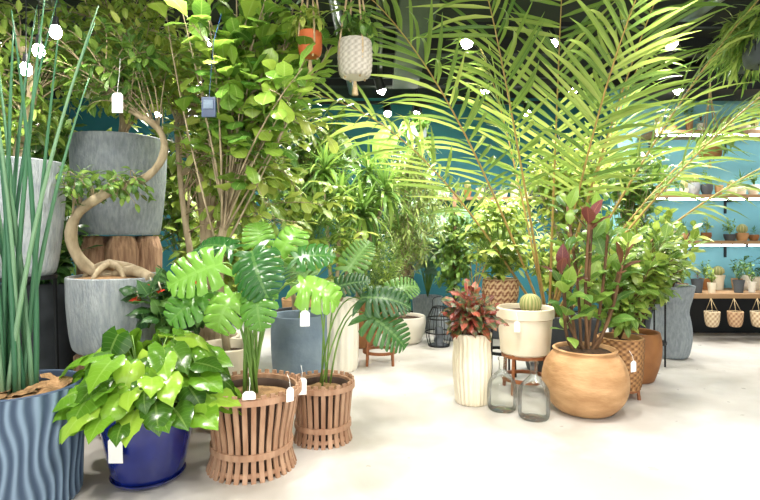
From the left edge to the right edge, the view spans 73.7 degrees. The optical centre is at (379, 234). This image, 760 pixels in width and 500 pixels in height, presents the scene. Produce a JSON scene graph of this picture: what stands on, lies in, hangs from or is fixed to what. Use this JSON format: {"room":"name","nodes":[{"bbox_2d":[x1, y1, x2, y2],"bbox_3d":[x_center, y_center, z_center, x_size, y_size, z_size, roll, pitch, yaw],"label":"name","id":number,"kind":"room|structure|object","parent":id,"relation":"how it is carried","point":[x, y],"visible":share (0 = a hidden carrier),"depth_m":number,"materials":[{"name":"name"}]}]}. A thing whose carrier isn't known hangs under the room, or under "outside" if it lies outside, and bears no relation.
{"room":"plant shop","nodes":[
{"label":"plant shop","id":0,"kind":"room"},
{"bbox_2d":[37,0,92,35],"bbox_3d":[-2.600,-1.866,2.690,0.144,0.149,7.380,0,0,0],"label":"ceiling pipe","id":1,"kind":"object","parent":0,"point":[50,3],"depth_m":4.01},
{"bbox_2d":[45,98,585,309],"bbox_3d":[-1.050,-0.400,7.500,8.100,3.200,0.200,0,0,0],"label":"wall","id":2,"kind":"structure","parent":0,"point":[96,123],"depth_m":7.40,"materials":[{"name":"paint"}]},
{"bbox_2d":[440,197,546,200],"bbox_3d":[1.500,-0.520,7.280,1.800,0.040,0.240,0,0,0],"label":"wall ledge","id":3,"kind":"object","parent":2,"relation":"attached to","point":[467,198],"depth_m":7.16,"materials":[{"name":"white wood"}]},
{"bbox_2d":[431,179,538,196],"bbox_3d":[1.472,-0.677,7.220,1.634,0.272,0.196,0,0,0],"label":"potted plants","id":4,"kind":"object","parent":3,"relation":"on","point":[511,183],"visible":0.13,"depth_m":7.18,"materials":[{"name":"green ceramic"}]},
{"bbox_2d":[0,0,759,97],"bbox_3d":[1.000,-2.050,2.500,12.400,0.100,10.600,0,0,0],"label":"ceiling","id":5,"kind":"structure","parent":0,"point":[551,12],"depth_m":4.68,"materials":[{"name":"paint"}]},
{"bbox_2d":[20,0,32,75],"bbox_3d":[-1.920,-1.433,2.750,0.060,1.135,0.060,0,0,0],"label":"pendant bulb","id":6,"kind":"object","parent":5,"relation":"hanging from","point":[25,55],"visible":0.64,"depth_m":2.75,"materials":[{"name":"white glass"}]},
{"bbox_2d":[32,0,44,56],"bbox_3d":[-1.830,-1.478,2.720,0.060,1.045,0.060,0,0,0],"label":"pendant bulb","id":7,"kind":"object","parent":5,"relation":"hanging from","point":[34,49],"visible":0.66,"depth_m":2.71,"materials":[{"name":"white glass"}]},
{"bbox_2d":[49,0,61,38],"bbox_3d":[-1.740,-1.528,2.720,0.060,0.945,0.060,0,0,0],"label":"pendant bulb","id":8,"kind":"object","parent":5,"relation":"hanging from","point":[55,26],"visible":0.91,"depth_m":2.71,"materials":[{"name":"white glass"}]},
{"bbox_2d":[58,62,115,116],"bbox_3d":[-2.609,-1.532,4.620,0.595,0.936,0.631,0,0,-4],"label":"pothos","id":9,"kind":"object","parent":5,"relation":"hanging from","point":[106,106],"visible":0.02,"depth_m":4.55,"materials":[{"name":"green plant"}]},
{"bbox_2d":[288,0,329,74],"bbox_3d":[-0.401,-1.460,2.889,0.262,1.080,0.257,0,0,-36],"label":"terracotta planter","id":10,"kind":"object","parent":5,"relation":"hanging from","point":[312,18],"visible":0.91,"depth_m":2.86,"materials":[{"name":"ceramic"}]},
{"bbox_2d":[2,73,633,87],"bbox_3d":[1.000,-1.920,6.300,12.000,0.160,0.120,0,0,0],"label":"ceiling beam","id":11,"kind":"structure","parent":5,"relation":"attached to","point":[332,83],"depth_m":6.24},
{"bbox_2d":[317,22,334,27],"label":"track light","id":12,"kind":"object","parent":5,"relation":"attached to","point":[329,24],"depth_m":4.33,"materials":[{"name":"black metal"}]},
{"bbox_2d":[317,74,341,78],"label":"track light","id":13,"kind":"object","parent":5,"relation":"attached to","point":[334,76],"depth_m":5.73,"materials":[{"name":"black metal"}]},
{"bbox_2d":[312,101,352,104],"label":"track light","id":14,"kind":"object","parent":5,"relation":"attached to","point":[328,102],"depth_m":6.88,"materials":[{"name":"black metal"}]},
{"bbox_2d":[329,0,352,94],"bbox_3d":[-0.350,-1.823,2.690,0.108,0.134,7.380,0,0,0],"label":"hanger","id":15,"kind":"object","parent":5,"relation":"attached to","point":[336,18],"depth_m":4.11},
{"bbox_2d":[329,0,385,95],"bbox_3d":[-0.130,-1.400,2.904,0.313,1.200,0.342,0,0,-19],"label":"planter","id":16,"kind":"object","parent":5,"relation":"hanging from","point":[354,52],"visible":1,"depth_m":2.83,"materials":[{"name":"ceramic"}]},
{"bbox_2d":[2,38,720,57],"bbox_3d":[1.000,-1.920,5.200,12.000,0.160,0.120,0,0,0],"label":"ceiling beam","id":17,"kind":"structure","parent":5,"relation":"attached to","point":[694,43],"depth_m":5.14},
{"bbox_2d":[376,0,383,73],"bbox_3d":[0.000,-1.860,2.690,0.072,0.120,7.380,0,0,0],"label":"ceiling pipe","id":18,"kind":"object","parent":5,"relation":"attached to","point":[379,68],"depth_m":4.65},
{"bbox_2d":[368,74,392,94],"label":"track light","id":19,"kind":"object","parent":5,"relation":"attached to","point":[380,85],"depth_m":5.72,"materials":[{"name":"black metal"}]},
{"bbox_2d":[381,22,396,27],"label":"track light","id":20,"kind":"object","parent":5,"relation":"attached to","point":[385,25],"depth_m":4.33,"materials":[{"name":"black metal"}]},
{"bbox_2d":[355,101,469,116],"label":"track light","id":21,"kind":"object","parent":5,"relation":"attached to","point":[387,111],"depth_m":6.88,"materials":[{"name":"black metal"}]},
{"bbox_2d":[398,88,433,157],"bbox_3d":[0.443,-1.474,6.204,0.434,1.053,0.510,0,0,14],"label":"ivy","id":22,"kind":"object","parent":5,"relation":"hanging from","point":[414,124],"visible":0.66,"depth_m":6.14,"materials":[{"name":"green plant"}]},
{"bbox_2d":[407,126,425,141],"bbox_3d":[0.450,-1.233,6.200,0.236,0.167,0.236,0,0,0],"label":"pot","id":23,"kind":"object","parent":22,"relation":"on","point":[414,131],"depth_m":6.10,"materials":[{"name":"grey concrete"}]},
{"bbox_2d":[392,0,439,88],"bbox_3d":[0.300,-1.860,4.600,0.300,0.200,3.000,0,0,0],"label":"duct","id":24,"kind":"object","parent":5,"relation":"attached to","point":[420,13],"depth_m":4.54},
{"bbox_2d":[426,74,456,78],"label":"track light","id":25,"kind":"object","parent":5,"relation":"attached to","point":[443,76],"depth_m":5.73,"materials":[{"name":"black metal"}]},
{"bbox_2d":[433,22,471,27],"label":"track light","id":26,"kind":"object","parent":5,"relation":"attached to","point":[452,24],"depth_m":4.33,"materials":[{"name":"black metal"}]},
{"bbox_2d":[461,29,476,48],"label":"track light","id":27,"kind":"object","parent":5,"relation":"attached to","point":[467,44],"depth_m":4.31,"materials":[{"name":"black metal"}]},
{"bbox_2d":[475,22,501,27],"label":"track light","id":28,"kind":"object","parent":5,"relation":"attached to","point":[479,23],"depth_m":4.33,"materials":[{"name":"black metal"}]},
{"bbox_2d":[473,74,508,82],"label":"track light","id":29,"kind":"object","parent":5,"relation":"attached to","point":[476,76],"depth_m":5.73,"materials":[{"name":"black metal"}]},
{"bbox_2d":[508,22,527,27],"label":"track light","id":30,"kind":"object","parent":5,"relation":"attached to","point":[513,24],"depth_m":4.33,"materials":[{"name":"black metal"}]},
{"bbox_2d":[519,101,530,111],"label":"track light","id":31,"kind":"object","parent":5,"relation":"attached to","point":[522,102],"depth_m":6.88,"materials":[{"name":"black metal"}]},
{"bbox_2d":[538,22,580,46],"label":"track light","id":32,"kind":"object","parent":5,"relation":"attached to","point":[563,24],"depth_m":4.32,"materials":[{"name":"black metal"}]},
{"bbox_2d":[629,22,652,27],"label":"track light","id":33,"kind":"object","parent":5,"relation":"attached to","point":[640,25],"depth_m":4.33,"materials":[{"name":"black metal"}]},
{"bbox_2d":[601,0,723,81],"bbox_3d":[2.700,-1.921,2.690,0.120,0.139,7.380,0,0,0],"label":"ceiling pipe","id":34,"kind":"object","parent":5,"relation":"attached to","point":[705,9],"depth_m":4.33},
{"bbox_2d":[660,22,726,48],"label":"track light","id":35,"kind":"object","parent":5,"relation":"attached to","point":[705,24],"depth_m":4.33,"materials":[{"name":"black metal"}]},
{"bbox_2d":[690,69,739,167],"bbox_3d":[3.476,-1.350,5.274,0.417,1.300,0.414,0,0,0],"label":"planter","id":36,"kind":"object","parent":5,"relation":"hanging from","point":[699,136],"visible":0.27,"depth_m":5.27,"materials":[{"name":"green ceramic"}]},
{"bbox_2d":[696,1,759,87],"bbox_3d":[2.642,-1.474,3.424,0.747,1.052,0.694,0,0,-12],"label":"hanging fern","id":37,"kind":"object","parent":5,"relation":"hanging from","point":[749,54],"visible":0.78,"depth_m":3.47,"materials":[{"name":"green plant"}]},
{"bbox_2d":[702,10,759,97],"bbox_3d":[3.271,-1.614,4.498,0.759,0.773,0.676,0,0,43],"label":"spider plant","id":38,"kind":"object","parent":5,"relation":"hanging from","point":[741,70],"visible":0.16,"depth_m":4.53,"materials":[{"name":"green plant"}]},
{"bbox_2d":[71,319,759,499],"bbox_3d":[1.000,1.250,3.000,12.400,0.100,12.000,0,0,0],"label":"floor","id":39,"kind":"structure","parent":0,"point":[693,432],"depth_m":2.86,"materials":[{"name":"concrete"}]},
{"bbox_2d":[2,72,92,273],"bbox_3d":[-2.930,-0.104,4.247,1.053,2.608,1.011,0,0,6],"label":"tree","id":40,"kind":"object","parent":39,"relation":"on","point":[37,150],"visible":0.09,"depth_m":4.26,"materials":[{"name":"green plant"}]},
{"bbox_2d":[0,0,98,499],"bbox_3d":[-1.629,-0.170,2.300,0.879,2.739,0.505,0,0,0],"label":"potted plant","id":41,"kind":"object","parent":39,"relation":"on","point":[34,465],"visible":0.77,"depth_m":2.23,"materials":[{"name":"plant"}]},
{"bbox_2d":[0,210,103,369],"bbox_3d":[-2.353,0.445,3.723,0.780,1.510,0.729,0,0,-21],"label":"planter","id":42,"kind":"object","parent":39,"relation":"on","point":[46,301],"visible":0.16,"depth_m":3.59,"materials":[{"name":"metal"}]},
{"bbox_2d":[0,0,121,369],"bbox_3d":[-2.425,-0.228,3.287,1.177,2.856,0.864,0,0,19],"label":"ficus tree","id":43,"kind":"object","parent":39,"relation":"on","point":[40,116],"visible":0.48,"depth_m":3.09,"materials":[{"name":"green plant"}]},
{"bbox_2d":[7,14,174,436],"bbox_3d":[-1.763,-0.055,3.150,0.955,2.510,0.658,0,0,-10],"label":"bonsai ficus","id":44,"kind":"object","parent":39,"relation":"on","point":[93,305],"visible":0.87,"depth_m":3.04,"materials":[{"name":"plant"}]},
{"bbox_2d":[112,67,122,112],"bbox_3d":[-1.450,-0.830,2.813,0.060,0.310,0.035,0,0,0],"label":"price label","id":45,"kind":"object","parent":44,"relation":"hanging from","point":[117,98],"visible":1,"depth_m":2.80,"materials":[{"name":"white paper"}]},
{"bbox_2d":[9,0,205,274],"bbox_3d":[-1.809,-0.312,3.567,1.466,3.023,1.033,0,0,27],"label":"tree","id":46,"kind":"object","parent":39,"relation":"on","point":[108,150],"visible":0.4,"depth_m":3.59,"materials":[{"name":"green plant"}]},
{"bbox_2d":[50,108,170,274],"bbox_3d":[-3.399,-0.137,5.757,2.084,2.674,1.176,0,0,0],"label":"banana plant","id":47,"kind":"object","parent":39,"relation":"on","point":[109,129],"visible":0.02,"depth_m":5.89,"materials":[{"name":"green plant"}]},
{"bbox_2d":[52,326,241,490],"bbox_3d":[-1.120,0.819,2.504,0.960,0.762,0.880,0,0,0],"label":"potted plant","id":48,"kind":"object","parent":39,"relation":"on","point":[132,393],"depth_m":2.32,"materials":[{"name":"plant"}]},
{"bbox_2d":[119,265,215,433],"bbox_3d":[-1.237,0.684,2.952,0.571,1.032,0.403,0,0,0],"label":"anthurium","id":49,"kind":"object","parent":39,"relation":"on","point":[157,287],"depth_m":2.89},
{"bbox_2d":[142,121,249,322],"bbox_3d":[-1.906,-0.070,5.018,1.480,2.541,0.896,0,0,-15],"label":"ficus tree","id":50,"kind":"object","parent":39,"relation":"on","point":[171,178],"visible":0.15,"depth_m":4.96,"materials":[{"name":"green plant"}]},
{"bbox_2d":[163,201,285,329],"bbox_3d":[-1.313,0.450,4.400,1.110,1.500,0.802,0,0,0],"label":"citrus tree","id":51,"kind":"object","parent":39,"relation":"on","point":[228,280],"visible":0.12,"depth_m":4.33,"materials":[{"name":"green plant"}]},
{"bbox_2d":[133,25,338,340],"bbox_3d":[-1.089,-0.133,3.525,1.590,2.666,0.929,0,0,5],"label":"tree","id":52,"kind":"object","parent":39,"relation":"on","point":[269,189],"visible":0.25,"depth_m":3.49,"materials":[{"name":"green plant"}]},
{"bbox_2d":[147,0,357,431],"bbox_3d":[-0.720,-0.245,3.009,1.195,2.890,0.944,0,0,-11],"label":"potted plant","id":53,"kind":"object","parent":39,"relation":"on","point":[274,81],"visible":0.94,"depth_m":2.91,"materials":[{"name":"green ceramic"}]},
{"bbox_2d":[201,14,221,117],"bbox_3d":[-0.870,-0.900,2.658,0.070,0.601,0.187,0,0,0],"label":"blue hygrometer","id":54,"kind":"object","parent":53,"relation":"hanging from","point":[208,104],"visible":1,"depth_m":2.57,"materials":[{"name":"blue plastic"}]},
{"bbox_2d":[203,338,257,431],"bbox_3d":[-0.970,0.947,3.220,0.400,0.506,0.400,0,0,0],"label":"pot","id":55,"kind":"object","parent":53,"relation":"on","point":[233,348],"depth_m":3.19,"materials":[{"name":"beige ceramic"}]},
{"bbox_2d":[163,221,342,484],"bbox_3d":[-0.619,0.561,2.628,0.865,1.279,0.577,0,0,0],"label":"monstera","id":56,"kind":"object","parent":39,"relation":"on","point":[253,446],"depth_m":2.47,"materials":[{"name":"plant"}]},
{"bbox_2d":[275,121,349,307],"bbox_3d":[-0.979,-0.160,6.270,1.241,2.720,1.034,0,0,0],"label":"yucca","id":57,"kind":"object","parent":39,"relation":"on","point":[287,302],"visible":0.02,"depth_m":6.25,"materials":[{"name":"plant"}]},
{"bbox_2d":[282,296,310,307],"bbox_3d":[-1.000,0.997,6.400,0.480,0.406,0.480,0,0,0],"label":"pot","id":58,"kind":"object","parent":57,"relation":"on","point":[287,302],"depth_m":6.22,"materials":[{"name":"wicker"}]},
{"bbox_2d":[267,110,365,311],"bbox_3d":[-0.781,-0.064,5.144,1.151,2.527,1.016,0,0,30],"label":"tree","id":59,"kind":"object","parent":39,"relation":"on","point":[304,155],"visible":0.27,"depth_m":5.18,"materials":[{"name":"green plant"}]},
{"bbox_2d":[271,180,379,375],"bbox_3d":[-0.424,0.398,3.779,0.844,1.605,0.774,0,0,0],"label":"potted plant","id":60,"kind":"object","parent":39,"relation":"on","point":[294,346],"visible":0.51,"depth_m":3.75,"materials":[{"name":"plant"}]},
{"bbox_2d":[271,310,326,375],"bbox_3d":[-0.630,0.907,3.950,0.436,0.586,0.436,0,0,0],"label":"pot","id":61,"kind":"object","parent":60,"relation":"on","point":[294,346],"depth_m":3.76,"materials":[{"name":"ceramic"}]},
{"bbox_2d":[280,239,420,449],"bbox_3d":[-0.190,0.611,2.980,0.868,1.178,0.433,0,0,0],"label":"monstera plant","id":62,"kind":"object","parent":39,"relation":"on","point":[322,420],"depth_m":2.88,"materials":[{"name":"plant"}]},
{"bbox_2d":[288,137,421,373],"bbox_3d":[-0.209,0.144,4.554,1.147,2.111,1.027,0,0,43],"label":"dracaena","id":63,"kind":"object","parent":39,"relation":"on","point":[347,354],"visible":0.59,"depth_m":4.43,"materials":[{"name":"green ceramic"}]},
{"bbox_2d":[321,297,358,373],"bbox_3d":[-0.400,0.887,4.550,0.422,0.626,0.422,0,0,0],"label":"pot","id":64,"kind":"object","parent":63,"relation":"on","point":[347,354],"depth_m":4.38,"materials":[{"name":"white ceramic"}]},
{"bbox_2d":[324,176,404,348],"bbox_3d":[-0.212,0.282,5.332,0.841,1.836,0.772,0,0,-28],"label":"tree","id":65,"kind":"object","parent":39,"relation":"on","point":[362,340],"visible":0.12,"depth_m":5.30,"materials":[{"name":"green plant"}]},
{"bbox_2d":[341,233,411,366],"bbox_3d":[-0.036,0.573,4.647,0.600,1.255,0.588,0,0,-22],"label":"fern","id":66,"kind":"object","parent":39,"relation":"on","point":[387,276],"visible":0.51,"depth_m":4.63,"materials":[{"name":"green plant"}]},
{"bbox_2d":[362,302,397,329],"bbox_3d":[0.000,0.747,4.750,0.334,0.246,0.334,0,0,0],"label":"pot","id":67,"kind":"object","parent":66,"relation":"on","point":[363,307],"depth_m":4.66,"materials":[{"name":"brown ceramic"}]},
{"bbox_2d":[310,125,451,296],"bbox_3d":[-0.076,-0.097,6.695,2.041,2.594,1.026,0,0,0],"label":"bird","id":68,"kind":"object","parent":39,"relation":"on","point":[344,138],"visible":0.08,"depth_m":6.44},
{"bbox_2d":[378,221,434,311],"bbox_3d":[0.263,0.484,6.202,0.645,1.433,0.670,0,0,-41],"label":"pot plant","id":69,"kind":"object","parent":39,"relation":"on","point":[389,245],"visible":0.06,"depth_m":6.13,"materials":[{"name":"green plant"}]},
{"bbox_2d":[380,142,452,344],"bbox_3d":[0.345,0.067,5.549,0.974,2.265,0.789,0,0,0],"label":"tree","id":70,"kind":"object","parent":39,"relation":"on","point":[416,322],"visible":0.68,"depth_m":5.51,"materials":[{"name":"green plant"}]},
{"bbox_2d":[398,199,476,328],"bbox_3d":[0.614,0.368,6.443,1.031,1.664,0.953,0,0,-39],"label":"potted calathea","id":71,"kind":"object","parent":39,"relation":"on","point":[422,303],"visible":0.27,"depth_m":6.41,"materials":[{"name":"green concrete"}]},
{"bbox_2d":[412,294,442,328],"bbox_3d":[0.620,0.997,6.600,0.400,0.406,0.400,0,0,0],"label":"pot","id":72,"kind":"object","parent":71,"relation":"on","point":[422,303],"depth_m":6.43,"materials":[{"name":"grey concrete"}]},
{"bbox_2d":[425,296,451,347],"bbox_3d":[0.640,0.933,5.500,0.304,0.535,0.304,0,0,0],"label":"lantern","id":73,"kind":"object","parent":39,"relation":"on","point":[438,342],"visible":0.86,"depth_m":5.46,"materials":[{"name":"black metal"}]},
{"bbox_2d":[430,194,476,340],"bbox_3d":[0.867,0.350,5.796,0.511,1.700,0.518,0,0,-19],"label":"fig","id":74,"kind":"object","parent":39,"relation":"on","point":[454,264],"visible":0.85,"depth_m":5.77,"materials":[{"name":"green plant"}]},
{"bbox_2d":[439,310,457,340],"bbox_3d":[0.860,1.047,5.850,0.360,0.306,0.360,0,0,0],"label":"pot","id":75,"kind":"object","parent":74,"relation":"on","point":[449,337],"depth_m":5.74,"materials":[{"name":"grey concrete"}]},
{"bbox_2d":[438,278,508,406],"bbox_3d":[0.660,0.758,3.608,0.509,0.884,0.479,0,0,0],"label":"potted croton","id":76,"kind":"object","parent":39,"relation":"on","point":[471,336],"visible":1,"depth_m":3.53,"materials":[{"name":"beige ceramic"}]},
{"bbox_2d":[452,329,491,406],"bbox_3d":[0.660,0.947,3.640,0.285,0.506,0.285,0,0,0],"label":"pot","id":77,"kind":"object","parent":76,"relation":"on","point":[471,357],"depth_m":3.53,"materials":[{"name":"beige ceramic"}]},
{"bbox_2d":[428,176,521,301],"bbox_3d":[1.228,0.188,6.616,1.424,2.025,0.789,0,0,-2],"label":"areca palm","id":78,"kind":"object","parent":39,"relation":"on","point":[486,191],"visible":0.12,"depth_m":6.65,"materials":[{"name":"green plant"}]},
{"bbox_2d":[457,204,533,377],"bbox_3d":[0.979,0.468,4.296,0.685,1.464,0.641,0,0,0],"label":"potted golden schefflera","id":79,"kind":"object","parent":39,"relation":"on","point":[505,289],"visible":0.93,"depth_m":4.26,"materials":[{"name":"green plant"}]},
{"bbox_2d":[482,277,518,305],"bbox_3d":[1.040,0.502,4.380,0.312,0.256,0.312,0,0,0],"label":"pot","id":80,"kind":"object","parent":79,"relation":"on","point":[507,291],"depth_m":4.25,"materials":[{"name":"wicker"}]},
{"bbox_2d":[487,356,516,413],"bbox_3d":[0.840,1.020,3.490,0.202,0.360,0.202,0,0,0],"label":"glass bottle","id":81,"kind":"object","parent":39,"relation":"on","point":[500,372],"visible":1,"depth_m":3.52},
{"bbox_2d":[471,192,550,338],"bbox_3d":[1.481,0.344,5.930,0.948,1.713,0.846,0,0,-12],"label":"tree","id":82,"kind":"object","parent":39,"relation":"on","point":[508,201],"visible":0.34,"depth_m":5.79,"materials":[{"name":"green plant"}]},
{"bbox_2d":[290,0,759,372],"bbox_3d":[1.615,-0.302,3.749,4.726,3.005,2.838,0,0,-17],"label":"palm","id":83,"kind":"object","parent":39,"relation":"on","point":[590,88],"visible":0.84,"depth_m":3.54,"materials":[{"name":"plant"}]},
{"bbox_2d":[496,294,554,395],"bbox_3d":[1.120,0.823,3.917,0.436,0.755,0.442,0,0,0],"label":"barrel cactus","id":84,"kind":"object","parent":39,"relation":"on","point":[527,337],"visible":0.96,"depth_m":3.77,"materials":[{"name":"white ceramic"}]},
{"bbox_2d":[496,303,554,357],"bbox_3d":[1.120,0.732,3.920,0.436,0.356,0.436,0,0,0],"label":"pot","id":85,"kind":"object","parent":84,"relation":"on","point":[528,334],"depth_m":3.75,"materials":[{"name":"beige ceramic"}]},
{"bbox_2d":[517,361,549,421],"bbox_3d":[1.010,1.015,3.330,0.208,0.370,0.208,0,0,0],"label":"glass bottle","id":86,"kind":"object","parent":39,"relation":"on","point":[531,417],"visible":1,"depth_m":3.37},
{"bbox_2d":[509,229,580,307],"bbox_3d":[1.896,0.556,5.537,0.840,1.287,0.719,0,0,-39],"label":"shrub","id":87,"kind":"object","parent":39,"relation":"on","point":[543,256],"visible":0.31,"depth_m":5.49,"materials":[{"name":"green plant"}]},
{"bbox_2d":[515,121,633,341],"bbox_3d":[1.754,0.071,4.706,1.104,2.258,0.773,0,0,-26],"label":"fig tree","id":88,"kind":"object","parent":39,"relation":"on","point":[559,216],"visible":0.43,"depth_m":4.73,"materials":[{"name":"green plant"}]},
{"bbox_2d":[539,186,645,418],"bbox_3d":[1.431,0.426,3.448,0.699,1.547,0.628,0,0,0],"label":"rubber plant","id":89,"kind":"object","parent":39,"relation":"on","point":[586,379],"visible":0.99,"depth_m":3.35,"materials":[{"name":"green plant"}]},
{"bbox_2d":[579,216,690,399],"bbox_3d":[1.840,0.529,3.788,0.786,1.343,0.624,0,0,0],"label":"potted plant","id":90,"kind":"object","parent":39,"relation":"on","point":[654,265],"visible":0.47,"depth_m":3.66,"materials":[{"name":"plant"}]},
{"bbox_2d":[596,332,644,392],"bbox_3d":[1.790,0.947,3.780,0.331,0.386,0.331,0,0,0],"label":"pot","id":91,"kind":"object","parent":90,"relation":"on","point":[635,344],"depth_m":3.64,"materials":[{"name":"wicker"}]},
{"bbox_2d":[598,138,684,331],"bbox_3d":[2.685,0.067,5.408,0.995,2.265,0.820,0,0,0],"label":"tree","id":92,"kind":"object","parent":39,"relation":"on","point":[632,199],"visible":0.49,"depth_m":5.37,"materials":[{"name":"green plant"}]},
{"bbox_2d":[610,221,682,366],"bbox_3d":[2.460,0.536,4.732,0.651,1.327,0.468,0,0,36],"label":"plant","id":93,"kind":"object","parent":39,"relation":"on","point":[664,342],"visible":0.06,"depth_m":4.61,"materials":[{"name":"green plant"}]},
{"bbox_2d":[607,215,701,383],"bbox_3d":[2.126,0.516,4.104,0.692,1.369,0.693,0,0,8],"label":"potted gardenia","id":94,"kind":"object","parent":39,"relation":"on","point":[653,339],"visible":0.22,"depth_m":4.03,"materials":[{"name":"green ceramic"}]},
{"bbox_2d":[612,328,662,383],"bbox_3d":[2.120,0.997,4.200,0.386,0.406,0.386,0,0,0],"label":"pot","id":95,"kind":"object","parent":94,"relation":"on","point":[653,339],"depth_m":4.03,"materials":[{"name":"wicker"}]},
{"bbox_2d":[610,206,713,359],"bbox_3d":[2.773,0.455,4.939,0.967,1.490,0.789,0,0,0],"label":"potted plant","id":96,"kind":"object","parent":39,"relation":"on","point":[679,330],"visible":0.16,"depth_m":4.85,"materials":[{"name":"green plant"}]},
{"bbox_2d":[650,288,759,332],"bbox_3d":[5.050,0.932,6.050,3.700,0.535,0.680,0,0,0],"label":"counter","id":97,"kind":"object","parent":39,"relation":"on","point":[722,300],"depth_m":6.22,"materials":[{"name":"brown wood"}]},
{"bbox_2d":[677,264,715,292],"label":"potted plants","id":98,"kind":"object","parent":97,"relation":"on","point":[711,285],"depth_m":5.80,"materials":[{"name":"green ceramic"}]},
{"bbox_2d":[698,260,725,289],"label":"potted plants","id":99,"kind":"object","parent":97,"relation":"on","point":[719,271],"depth_m":6.15,"materials":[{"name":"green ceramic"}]},
{"bbox_2d":[704,298,720,326],"bbox_3d":[3.720,0.869,5.680,0.160,0.321,0.160,0,0,0],"label":"hanging basket","id":100,"kind":"object","parent":97,"relation":"hanging from","point":[711,317],"visible":1,"depth_m":5.63,"materials":[{"name":"wicker"}]},
{"bbox_2d":[704,310,720,326],"bbox_3d":[3.720,0.942,5.680,0.160,0.176,0.160,0,0,0],"label":"pot","id":101,"kind":"object","parent":100,"relation":"on","point":[711,317],"depth_m":5.63,"materials":[{"name":"wicker"}]},
{"bbox_2d":[727,298,743,326],"bbox_3d":[3.980,0.869,5.680,0.160,0.321,0.160,0,0,0],"label":"hanging basket","id":102,"kind":"object","parent":97,"relation":"hanging from","point":[735,318],"visible":1,"depth_m":5.63,"materials":[{"name":"wicker"}]},
{"bbox_2d":[727,310,743,326],"bbox_3d":[3.980,0.942,5.680,0.160,0.176,0.160,0,0,0],"label":"pot","id":103,"kind":"object","parent":102,"relation":"on","point":[735,318],"depth_m":5.63,"materials":[{"name":"wicker"}]},
{"bbox_2d":[732,261,756,292],"label":"potted plants","id":104,"kind":"object","parent":97,"relation":"on","point":[738,285],"depth_m":5.84,"materials":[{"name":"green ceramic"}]},
{"bbox_2d":[729,256,759,289],"label":"potted plants","id":105,"kind":"object","parent":97,"relation":"on","point":[744,277],"depth_m":6.14,"materials":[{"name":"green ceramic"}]},
{"bbox_2d":[750,298,759,326],"bbox_3d":[4.240,0.869,5.680,0.160,0.321,0.160,0,0,0],"label":"hanging basket","id":106,"kind":"object","parent":97,"relation":"hanging from","point":[754,314],"visible":1,"depth_m":5.65,"materials":[{"name":"wicker"}]},
{"bbox_2d":[750,310,759,326],"bbox_3d":[4.240,0.942,5.680,0.160,0.176,0.160,0,0,0],"label":"pot","id":107,"kind":"object","parent":106,"relation":"on","point":[754,314],"depth_m":5.65,"materials":[{"name":"wicker"}]},
{"bbox_2d":[525,313,577,372],"bbox_3d":[1.500,0.947,4.500,0.480,0.506,0.480,0,0,0],"label":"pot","id":108,"kind":"object","parent":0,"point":[558,335],"depth_m":4.28,"materials":[{"name":"ceramic"}]},
{"bbox_2d":[586,88,609,307],"bbox_3d":[3.100,-0.400,7.000,0.200,3.200,0.800,0,0,0],"label":"wall shelf","id":109,"kind":"object","parent":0,"point":[606,202],"visible":0.07,"depth_m":6.83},
{"bbox_2d":[610,88,759,287],"bbox_3d":[5.100,-0.400,6.500,4.200,3.200,0.200,0,0,0],"label":"wall shelf","id":110,"kind":"object","parent":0,"point":[715,254],"visible":0.2,"depth_m":6.40,"materials":[{"name":"paint"}]},
{"bbox_2d":[637,130,759,152],"bbox_3d":[5.075,-1.135,6.190,3.650,0.210,0.420,0,0,0],"label":"board","id":111,"kind":"object","parent":110,"relation":"attached to","point":[647,136],"depth_m":6.02,"materials":[{"name":"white wood"}]},
{"bbox_2d":[654,100,704,129],"label":"potted plants","id":112,"kind":"object","parent":111,"relation":"on","point":[689,125],"depth_m":6.13,"materials":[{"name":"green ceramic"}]},
{"bbox_2d":[720,116,734,129],"label":"potted plants","id":113,"kind":"object","parent":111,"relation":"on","point":[723,118],"depth_m":6.14,"materials":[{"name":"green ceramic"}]},
{"bbox_2d":[736,109,759,129],"label":"potted plants","id":114,"kind":"object","parent":111,"relation":"on","point":[755,124],"depth_m":6.13,"materials":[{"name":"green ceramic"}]},
{"bbox_2d":[648,194,759,213],"bbox_3d":[5.075,-0.375,6.190,3.650,0.210,0.420,0,0,0],"label":"board","id":115,"kind":"object","parent":110,"relation":"attached to","point":[747,196],"depth_m":5.98,"materials":[{"name":"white wood"}]},
{"bbox_2d":[656,168,759,193],"bbox_3d":[4.902,-0.658,6.144,3.235,0.353,0.299,0,0,0],"label":"potted plants","id":116,"kind":"object","parent":115,"relation":"on","point":[707,188],"visible":0.45,"depth_m":6.12,"materials":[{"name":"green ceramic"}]},
{"bbox_2d":[677,241,759,256],"bbox_3d":[5.075,0.175,6.190,3.650,0.210,0.420,0,0,0],"label":"board","id":117,"kind":"object","parent":110,"relation":"attached to","point":[746,243],"depth_m":5.98,"materials":[{"name":"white wood"}]},
{"bbox_2d":[680,221,691,239],"label":"potted plants","id":118,"kind":"object","parent":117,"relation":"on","point":[684,235],"depth_m":6.09,"materials":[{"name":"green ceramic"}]},
{"bbox_2d":[696,217,712,240],"label":"potted plants","id":119,"kind":"object","parent":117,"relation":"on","point":[707,234],"depth_m":6.14,"materials":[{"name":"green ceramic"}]},
{"bbox_2d":[722,217,759,240],"label":"potted plants","id":120,"kind":"object","parent":117,"relation":"on","point":[741,234],"depth_m":6.12,"materials":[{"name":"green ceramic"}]},
{"bbox_2d":[629,66,759,100],"bbox_3d":[5.050,-1.770,5.950,4.000,0.260,0.500,0,0,0],"label":"ceiling soffit","id":121,"kind":"structure","parent":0,"point":[750,91],"depth_m":5.72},
{"bbox_2d":[742,38,759,69],"bbox_3d":[2.620,-1.233,3.450,0.256,0.167,0.256,0,0,0],"label":"pot","id":122,"kind":"object","parent":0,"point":[751,61],"depth_m":3.43,"materials":[{"name":"grey"}]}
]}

